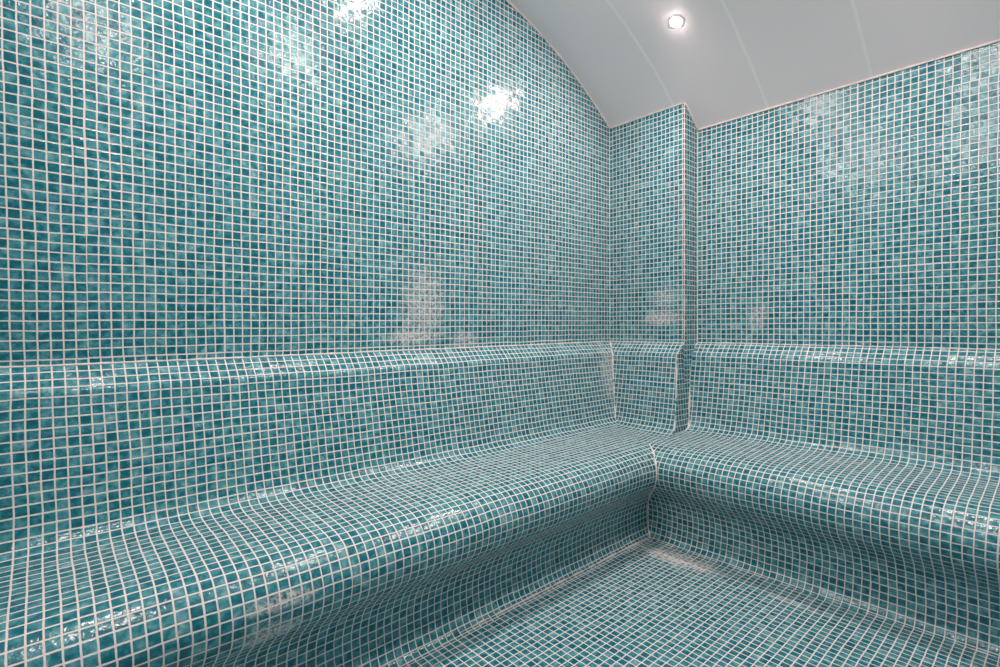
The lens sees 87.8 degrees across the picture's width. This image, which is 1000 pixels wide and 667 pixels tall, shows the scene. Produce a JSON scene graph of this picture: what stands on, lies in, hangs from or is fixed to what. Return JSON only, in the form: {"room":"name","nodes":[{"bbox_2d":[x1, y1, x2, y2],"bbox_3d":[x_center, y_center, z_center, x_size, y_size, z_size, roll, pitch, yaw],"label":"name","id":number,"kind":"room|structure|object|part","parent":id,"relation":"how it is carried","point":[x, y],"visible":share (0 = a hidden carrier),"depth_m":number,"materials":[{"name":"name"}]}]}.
{"room":"spa","nodes":[
{"label":"spa","id":0,"kind":"room"},
{"bbox_2d":[0,0,609,544],"bbox_3d":[-0.356,-0.305,2.011,2.975,2.514,0.050,-1,1,-42],"label":"wall","id":1,"kind":"structure","parent":0,"point":[180,179],"depth_m":1.72,"materials":[{"name":"teal tile"}]},
{"bbox_2d":[506,0,609,127],"bbox_3d":[-0.397,-1.240,1.953,2.767,0.615,0.025,-1,1,-43],"label":"trim","id":2,"kind":"structure","parent":1,"relation":"attached to","point":[517,10],"depth_m":2.62,"materials":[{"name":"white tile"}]},
{"bbox_2d":[609,129,609,311],"bbox_3d":[0.615,-0.551,2.914,0.008,1.192,0.008,-1,1,-11],"label":"trim","id":3,"kind":"structure","parent":1,"relation":"attached to","point":[609,129],"depth_m":2.91,"materials":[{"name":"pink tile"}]},
{"bbox_2d":[610,102,696,381],"bbox_3d":[0.818,-0.114,2.808,0.144,2.090,0.463,-1,1,-42],"label":"pillar","id":4,"kind":"structure","parent":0,"point":[647,155],"depth_m":2.71,"materials":[{"name":"teal tile"}]},
{"bbox_2d":[609,103,697,129],"bbox_3d":[0.811,-1.094,2.777,0.140,0.108,0.458,-1,1,-42],"label":"trim","id":5,"kind":"structure","parent":4,"relation":"attached to","point":[681,103],"depth_m":2.65,"materials":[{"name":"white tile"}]},
{"bbox_2d":[684,103,684,342],"bbox_3d":[0.916,-0.547,2.581,0.007,1.192,0.007,-1,1,-11],"label":"trim","id":6,"kind":"structure","parent":4,"relation":"attached to","point":[684,103],"depth_m":2.58,"materials":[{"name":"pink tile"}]},
{"bbox_2d":[697,130,697,341],"bbox_3d":[1.015,-0.498,2.668,0.007,1.089,0.007,-1,1,-18],"label":"trim","id":7,"kind":"structure","parent":4,"relation":"attached to","point":[697,130],"depth_m":2.67,"materials":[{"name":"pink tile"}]},
{"bbox_2d":[405,540,999,666],"bbox_3d":[0.298,0.961,1.314,2.975,0.001,2.035,-1,1,-42],"label":"floor","id":8,"kind":"structure","parent":0,"point":[656,604],"depth_m":1.67,"materials":[{"name":"teal tile"}]},
{"bbox_2d":[0,341,656,666],"bbox_3d":[-0.227,0.512,1.808,2.771,0.898,0.551,-1,1,-42],"label":"tiled bench","id":9,"kind":"object","parent":8,"relation":"on","point":[377,508],"visible":1,"depth_m":1.49,"materials":[{"name":"teal tile"}]},
{"bbox_3d":[-0.345,0.284,1.933,2.768,0.435,0.195,-1,1,-42],"label":"backrest","id":10,"kind":"part","parent":9,"relation":"part of","materials":[{"name":"teal tile"}]},
{"bbox_2d":[610,341,999,660],"bbox_3d":[1.183,0.499,2.103,0.546,0.896,1.987,-1,1,-42],"label":"tiled bench","id":11,"kind":"object","parent":8,"relation":"on","point":[863,479],"visible":1,"depth_m":1.97,"materials":[{"name":"teal tile"}]},
{"bbox_3d":[1.261,0.273,2.171,0.325,0.441,1.986,-1,1,-42],"label":"backrest","id":12,"kind":"part","parent":11,"relation":"part of","materials":[{"name":"teal tile"}]},
{"bbox_3d":[1.176,0.551,1.967,0.351,0.126,1.792,-1,1,-42],"label":"seat","id":13,"kind":"part","parent":11,"relation":"part of","materials":[{"name":"teal tile"}]},
{"bbox_2d":[508,0,999,128],"bbox_3d":[0.289,-1.210,1.280,2.988,0.656,2.060,-1,1,-42],"label":"ceiling","id":14,"kind":"structure","parent":0,"point":[727,60],"depth_m":2.24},
{"bbox_2d":[668,15,683,28],"bbox_3d":[0.759,-1.344,2.238,0.060,0.033,0.066,-1,1,-42],"label":"recessed light","id":15,"kind":"object","parent":14,"relation":"in","point":[676,21],"visible":1,"depth_m":2.24,"materials":[{"name":"white"}]},
{"bbox_2d":[698,41,999,348],"bbox_3d":[1.380,-0.058,2.274,0.001,1.990,2.035,-1,1,-42],"label":"wall","id":16,"kind":"structure","parent":0,"point":[866,213],"depth_m":2.14,"materials":[{"name":"teal tile"}]},
{"bbox_2d":[698,40,999,129],"bbox_3d":[1.522,-1.033,2.087,0.010,0.010,1.534,-1,1,-42],"label":"trim","id":17,"kind":"structure","parent":16,"relation":"attached to","point":[989,43],"depth_m":2.12,"materials":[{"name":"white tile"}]}
]}

